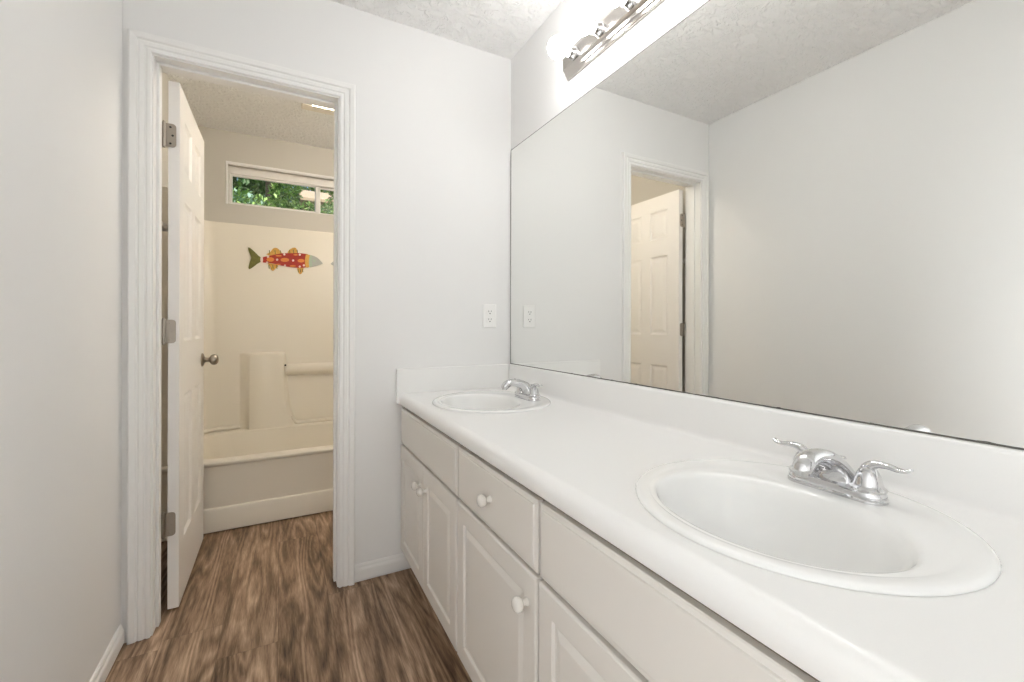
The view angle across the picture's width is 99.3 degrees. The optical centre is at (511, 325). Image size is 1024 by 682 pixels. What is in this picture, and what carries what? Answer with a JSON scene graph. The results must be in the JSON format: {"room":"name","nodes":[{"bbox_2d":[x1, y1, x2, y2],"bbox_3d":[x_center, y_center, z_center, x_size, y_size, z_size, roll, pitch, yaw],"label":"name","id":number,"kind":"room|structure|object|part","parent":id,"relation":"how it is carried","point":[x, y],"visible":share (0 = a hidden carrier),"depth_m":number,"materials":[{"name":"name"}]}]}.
{"room":"bathroom","nodes":[
{"label":"bathroom","id":0,"kind":"room"},
{"bbox_2d":[0,0,122,681],"bbox_3d":[-0.573,-0.126,-0.049,0.100,2.440,3.665,0,0,-28],"label":"wall","id":1,"kind":"structure","parent":0,"point":[61,60],"depth_m":1.07,"materials":[{"name":"white paint"}]},
{"bbox_2d":[89,625,123,681],"bbox_3d":[-0.518,1.048,-0.036,0.012,0.062,3.432,0,0,-28],"label":"baseboard","id":2,"kind":"structure","parent":1,"relation":"attached to","point":[112,651],"depth_m":1.36,"materials":[{"name":"white wood"}]},
{"bbox_2d":[162,72,169,186],"bbox_3d":[-1.848,-0.129,2.215,0.100,2.440,1.530,0,0,-28],"label":"wall","id":3,"kind":"structure","parent":0,"point":[165,79],"depth_m":2.30,"materials":[{"name":"grey paint"}]},
{"bbox_2d":[162,222,167,230],"bbox_3d":[-1.556,-0.463,1.849,0.070,0.052,0.502,0,0,-28],"label":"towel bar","id":4,"kind":"object","parent":3,"relation":"attached to","point":[164,226],"visible":0.17,"depth_m":2.04,"materials":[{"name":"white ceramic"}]},
{"bbox_2d":[198,126,333,232],"bbox_3d":[-1.519,-0.128,3.326,1.808,2.440,0.120,0,0,-28],"label":"wall","id":5,"kind":"structure","parent":0,"point":[220,146],"depth_m":3.10,"materials":[{"name":"grey paint"}]},
{"bbox_2d":[226,161,333,214],"bbox_3d":[-1.501,-0.991,3.330,1.151,0.298,0.124,0,0,-28],"label":"window","id":6,"kind":"structure","parent":5,"relation":"in","point":[231,171],"depth_m":3.19,"materials":[{"name":"white plastic"}]},
{"bbox_3d":[-1.737,-0.967,3.221,0.582,0.208,0.022,0,0,-28],"label":"sash","id":7,"kind":"part","parent":6,"relation":"part of","materials":[{"name":"white plastic"}]},
{"bbox_3d":[-1.281,-0.966,3.494,0.557,0.208,0.022,0,0,-28],"label":"sash","id":8,"kind":"part","parent":6,"relation":"part of","materials":[{"name":"white plastic"}]},
{"bbox_2d":[105,510,471,681],"bbox_3d":[-0.298,1.135,1.034,1.808,0.080,5.315,0,0,-28],"label":"floor","id":9,"kind":"structure","parent":0,"point":[262,602],"depth_m":1.60,"materials":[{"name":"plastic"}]},
{"bbox_2d":[161,187,333,541],"bbox_3d":[-1.274,0.194,2.909,1.560,1.794,0.841,0,0,-28],"label":"shower","id":10,"kind":"object","parent":9,"relation":"on","point":[268,396],"visible":0.56,"depth_m":3.00,"materials":[{"name":"beige plastic"}]},
{"bbox_2d":[248,247,322,273],"bbox_3d":[-1.629,-0.472,3.143,0.478,0.191,0.007,0,0,-28],"label":"fish","id":11,"kind":"object","parent":10,"relation":"attached to","point":[294,259],"visible":1,"depth_m":3.14},
{"bbox_2d":[401,407,461,650],"bbox_3d":[-0.108,0.725,1.748,0.584,0.738,0.702,0,0,-28],"label":"base cabinet","id":12,"kind":"object","parent":9,"relation":"on","point":[430,498],"visible":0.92,"depth_m":1.53,"materials":[{"name":"white wood"}]},
{"bbox_3d":[-0.407,0.761,1.783,0.018,0.463,0.342,0,0,-28],"label":"cabinet door","id":13,"kind":"part","parent":12,"relation":"part of","materials":[{"name":"white wood"}]},
{"bbox_3d":[-0.363,0.607,1.646,0.038,0.032,0.032,0,0,-28],"label":"knob","id":14,"kind":"part","parent":12,"relation":"part of","materials":[{"name":"white ceramic"}]},
{"bbox_3d":[-0.330,0.607,1.584,0.038,0.032,0.032,0,0,-28],"label":"knob","id":15,"kind":"part","parent":12,"relation":"part of","materials":[{"name":"white ceramic"}]},
{"bbox_3d":[-0.325,0.443,1.629,0.018,0.154,0.689,0,0,-28],"label":"false drawer","id":16,"kind":"part","parent":12,"relation":"part of","materials":[{"name":"white wood"}]},
{"bbox_3d":[-0.244,0.761,1.477,0.018,0.463,0.344,0,0,-28],"label":"cabinet door","id":17,"kind":"part","parent":12,"relation":"part of","materials":[{"name":"white wood"}]},
{"bbox_2d":[396,364,1023,681],"bbox_3d":[0.184,0.272,1.228,0.576,0.158,1.894,0,0,-28],"label":"countertop","id":18,"kind":"structure","parent":12,"relation":"on","point":[585,453],"depth_m":0.74,"materials":[{"name":"laminate"}]},
{"bbox_2d":[432,391,550,413],"bbox_3d":[-0.082,0.377,1.731,0.464,0.164,0.488,0,0,-28],"label":"sink basin","id":19,"kind":"object","parent":18,"relation":"in","point":[481,402],"visible":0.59,"depth_m":1.82,"materials":[{"name":"white ceramic"}]},
{"bbox_2d":[501,379,542,400],"bbox_3d":[0.060,0.256,1.765,0.169,0.082,0.169,0,0,20],"label":"faucet","id":20,"kind":"object","parent":18,"relation":"on","point":[526,391],"visible":1,"depth_m":1.72,"materials":[{"name":"silver metal"}]},
{"bbox_3d":[0.025,0.252,1.752,0.151,0.075,0.080,0,0,-28],"label":"spout","id":21,"kind":"part","parent":20,"relation":"part of","materials":[{"name":"silver metal"}]},
{"bbox_3d":[0.062,0.287,1.772,0.055,0.020,0.158,0,0,-28],"label":"plate","id":22,"kind":"part","parent":20,"relation":"part of","materials":[{"name":"silver metal"}]},
{"bbox_3d":[0.098,0.241,1.705,0.020,0.028,0.073,0,0,-28],"label":"lever","id":23,"kind":"part","parent":20,"relation":"part of","materials":[{"name":"silver metal"}]},
{"bbox_2d":[635,459,1001,596],"bbox_3d":[0.454,0.378,0.728,0.464,0.164,0.488,0,0,-28],"label":"sink basin","id":24,"kind":"object","parent":18,"relation":"in","point":[748,512],"visible":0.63,"depth_m":0.71,"materials":[{"name":"white ceramic"}]},
{"bbox_2d":[773,438,913,505],"bbox_3d":[0.584,0.257,0.784,0.169,0.082,0.169,0,0,20],"label":"faucet","id":25,"kind":"object","parent":18,"relation":"on","point":[825,470],"visible":1,"depth_m":0.75,"materials":[{"name":"silver metal"}]},
{"bbox_3d":[0.551,0.242,0.857,0.020,0.028,0.073,0,0,-28],"label":"lever","id":26,"kind":"part","parent":25,"relation":"part of","materials":[{"name":"silver metal"}]},
{"bbox_3d":[0.550,0.253,0.771,0.151,0.075,0.080,0,0,-28],"label":"spout","id":27,"kind":"part","parent":25,"relation":"part of","materials":[{"name":"silver metal"}]},
{"bbox_3d":[0.587,0.288,0.791,0.055,0.020,0.158,0,0,-28],"label":"plate","id":28,"kind":"part","parent":25,"relation":"part of","materials":[{"name":"silver metal"}]},
{"bbox_3d":[0.622,0.242,0.725,0.020,0.028,0.073,0,0,-28],"label":"lever","id":29,"kind":"part","parent":25,"relation":"part of","materials":[{"name":"silver metal"}]},
{"bbox_2d":[457,445,544,681],"bbox_3d":[0.168,0.726,1.232,0.584,0.738,0.466,0,0,-28],"label":"base cabinet","id":30,"kind":"object","parent":9,"relation":"on","point":[498,548],"visible":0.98,"depth_m":1.07,"materials":[{"name":"white wood"}]},
{"bbox_3d":[-0.071,0.442,1.099,0.038,0.032,0.032,0,0,-28],"label":"knob","id":31,"kind":"part","parent":30,"relation":"part of","materials":[{"name":"white ceramic"}]},
{"bbox_3d":[-0.050,0.444,1.115,0.018,0.154,0.458,0,0,-28],"label":"drawer","id":32,"kind":"part","parent":30,"relation":"part of","materials":[{"name":"white wood"}]},
{"bbox_3d":[-0.034,0.676,1.124,0.018,0.639,0.466,0,0,-28],"label":"frame","id":33,"kind":"part","parent":30,"relation":"part of","materials":[{"name":"white wood"}]},
{"bbox_3d":[0.018,0.597,0.933,0.038,0.032,0.032,0,0,-28],"label":"knob","id":34,"kind":"part","parent":30,"relation":"part of","materials":[{"name":"white ceramic"}]},
{"bbox_2d":[539,500,819,681],"bbox_3d":[0.444,0.726,0.714,0.584,0.738,0.705,0,0,-28],"label":"base cabinet","id":35,"kind":"object","parent":9,"relation":"on","point":[605,615],"visible":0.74,"depth_m":0.68,"materials":[{"name":"white wood"}]},
{"bbox_3d":[0.143,0.762,0.752,0.018,0.463,0.346,0,0,-28],"label":"cabinet door","id":36,"kind":"part","parent":35,"relation":"part of","materials":[{"name":"white wood"}]},
{"bbox_2d":[121,0,510,642],"bbox_3d":[-0.699,-0.126,1.896,1.508,2.440,0.115,0,0,-28],"label":"wall","id":37,"kind":"structure","parent":0,"point":[433,128],"depth_m":1.92,"materials":[{"name":"white paint"}]},
{"bbox_2d":[161,81,218,609],"bbox_3d":[-1.425,0.074,1.924,0.160,2.008,0.618,0,0,-28],"label":"door","id":38,"kind":"structure","parent":37,"relation":"in","point":[183,331],"depth_m":1.78,"materials":[{"name":"white wood"}]},
{"bbox_3d":[-1.502,0.170,2.164,0.070,0.066,0.066,0,0,-28],"label":"knob","id":39,"kind":"part","parent":38,"relation":"part of","materials":[{"name":"grey metal"}]},
{"bbox_2d":[127,28,355,644],"bbox_3d":[-0.992,0.038,1.665,0.741,2.109,0.017,0,0,-28],"label":"trim","id":40,"kind":"structure","parent":37,"relation":"attached to","point":[141,45],"depth_m":1.51,"materials":[{"name":"white wood"}]},
{"bbox_2d":[151,54,339,635],"bbox_3d":[-1.023,0.062,1.723,0.643,2.060,0.115,0,0,-28],"label":"trim","id":41,"kind":"structure","parent":37,"relation":"attached to","point":[160,64],"depth_m":1.58,"materials":[{"name":"white wood"}]},
{"bbox_2d":[355,553,409,580],"bbox_3d":[-0.548,1.048,1.905,0.269,0.062,0.012,0,0,-28],"label":"baseboard","id":42,"kind":"structure","parent":37,"relation":"attached to","point":[363,570],"depth_m":1.89,"materials":[{"name":"white wood"}]},
{"bbox_2d":[483,304,495,327],"bbox_3d":[-0.110,-0.047,2.140,0.072,0.117,0.009,0,0,-28],"label":"wall outlet","id":43,"kind":"object","parent":37,"relation":"attached to","point":[489,310],"visible":1,"depth_m":2.14,"materials":[{"name":"white plastic"}]},
{"bbox_2d":[487,317,492,322],"bbox_3d":[-0.109,-0.027,2.137,0.034,0.028,0.002,0,0,-28],"label":"receptacle","id":44,"kind":"object","parent":43,"relation":"attached to","point":[489,319],"depth_m":2.14,"materials":[{"name":"white plastic"}]},
{"bbox_2d":[487,309,492,314],"bbox_3d":[-0.109,-0.066,2.137,0.034,0.028,0.002,0,0,-28],"label":"receptacle","id":45,"kind":"object","parent":43,"relation":"attached to","point":[489,311],"depth_m":2.14,"materials":[{"name":"white plastic"}]},
{"bbox_2d":[167,0,562,149],"bbox_3d":[-0.293,-1.395,1.034,1.808,0.100,5.315,0,0,-28],"label":"ceiling","id":46,"kind":"structure","parent":0,"point":[501,28],"depth_m":2.08,"materials":[{"name":"white paint"}]},
{"bbox_2d":[301,103,333,115],"bbox_3d":[-1.103,-1.331,2.691,0.360,0.032,0.079,0,0,-28],"label":"recessed light","id":47,"kind":"object","parent":46,"relation":"in","point":[303,106],"visible":0.25,"depth_m":2.65,"materials":[{"name":"beige ceramic"}]},
{"bbox_2d":[511,0,707,149],"bbox_3d":[0.486,-0.124,1.383,0.100,2.440,5.195,0,0,-28],"label":"wall","id":48,"kind":"structure","parent":0,"point":[541,90],"depth_m":1.81,"materials":[{"name":"white paint"}]},
{"bbox_2d":[547,0,663,80],"bbox_3d":[0.381,-1.049,1.321,0.145,0.120,0.914,0,0,-28],"label":"vanity light","id":49,"kind":"object","parent":48,"relation":"attached to","point":[597,36],"visible":1,"depth_m":1.51,"materials":[{"name":"silver metal"}]},
{"bbox_3d":[0.181,-1.049,1.645,0.098,0.079,0.079,0,0,-28],"label":"globe bulb","id":50,"kind":"part","parent":49,"relation":"part of","materials":[{"name":"white glass"}]},
{"bbox_2d":[565,44,577,60],"bbox_3d":[0.227,-1.049,1.670,0.032,0.049,0.049,0,0,-28],"label":"socket","id":51,"kind":"object","parent":49,"relation":"attached to","point":[572,53],"depth_m":1.66,"materials":[{"name":"silver metal"}]},
{"bbox_3d":[0.253,-1.049,1.511,0.098,0.079,0.079,0,0,-28],"label":"globe bulb","id":52,"kind":"part","parent":49,"relation":"part of","materials":[{"name":"white glass"}]},
{"bbox_2d":[590,20,603,37],"bbox_3d":[0.299,-1.049,1.536,0.032,0.049,0.049,0,0,-28],"label":"socket","id":53,"kind":"object","parent":49,"relation":"attached to","point":[597,31],"depth_m":1.52,"materials":[{"name":"silver metal"}]},
{"bbox_3d":[0.325,-1.049,1.377,0.098,0.079,0.079,0,0,-28],"label":"globe bulb","id":54,"kind":"part","parent":49,"relation":"part of","materials":[{"name":"white glass"}]},
{"bbox_2d":[619,0,634,10],"bbox_3d":[0.370,-1.049,1.402,0.032,0.049,0.049,0,0,-28],"label":"socket","id":55,"kind":"object","parent":49,"relation":"attached to","point":[627,5],"depth_m":1.40,"materials":[{"name":"silver metal"}]},
{"bbox_2d":[510,0,1023,449],"bbox_3d":[0.434,-0.344,1.368,0.006,1.076,1.864,0,0,-28],"label":"wall mirror","id":56,"kind":"object","parent":48,"relation":"attached to","point":[814,207],"visible":1,"depth_m":0.97,"materials":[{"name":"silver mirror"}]},
{"label":"outside","id":57,"kind":"structure","parent":0,"visible":0},
{"bbox_3d":[-10.349,-0.926,20.509,30.000,4.000,37.955,0,0,-28],"label":"ground","id":58,"kind":"structure","parent":57,"visible":0},
{"bbox_2d":[233,188,275,206],"bbox_3d":[-4.152,-0.871,6.359,1.287,2.317,0.902,0,0,-28],"label":"leafy bush","id":59,"kind":"object","parent":58,"relation":"on","point":[244,193],"visible":0.09,"depth_m":6.34,"materials":[{"name":"green plant"}]},
{"bbox_2d":[233,177,291,205],"bbox_3d":[-7.691,-3.245,11.122,3.847,4.052,2.677,0,0,-28],"label":"broadleaf tree","id":60,"kind":"object","parent":58,"relation":"on","point":[257,186],"visible":0.05,"depth_m":10.92,"materials":[{"name":"green plant"}]},
{"bbox_2d":[265,181,273,204],"bbox_3d":[-4.849,-2.977,8.784,3.931,5.127,2.815,0,0,-28],"label":"broadleaf tree","id":61,"kind":"object","parent":58,"relation":"on","point":[267,183],"visible":0.02,"depth_m":8.61,"materials":[{"name":"green plant"}]},
{"bbox_2d":[267,182,333,214],"bbox_3d":[-3.747,-1.480,8.378,1.746,2.837,0.902,0,0,-28],"label":"leafy bush","id":62,"kind":"object","parent":58,"relation":"on","point":[284,203],"visible":0.32,"depth_m":8.00,"materials":[{"name":"green plant"}]},
{"bbox_2d":[276,184,329,206],"bbox_3d":[-7.157,-5.194,18.392,6.248,5.350,2.233,0,0,-28],"label":"broadleaf tree","id":63,"kind":"object","parent":58,"relation":"on","point":[302,187],"visible":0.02,"depth_m":16.98,"materials":[{"name":"green plant"}]},
{"bbox_2d":[298,190,333,210],"bbox_3d":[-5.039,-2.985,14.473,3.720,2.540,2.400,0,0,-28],"label":"house","id":64,"kind":"structure","parent":58,"relation":"on","point":[308,196],"depth_m":13.20,"materials":[{"name":"beige"}]},
{"bbox_2d":[324,191,333,212],"bbox_3d":[-3.821,-3.026,12.055,2.594,3.830,2.029,0,0,-28],"label":"broadleaf tree","id":65,"kind":"object","parent":58,"relation":"on","point":[331,193],"visible":0.02,"depth_m":11.42,"materials":[{"name":"green plant"}]}
]}

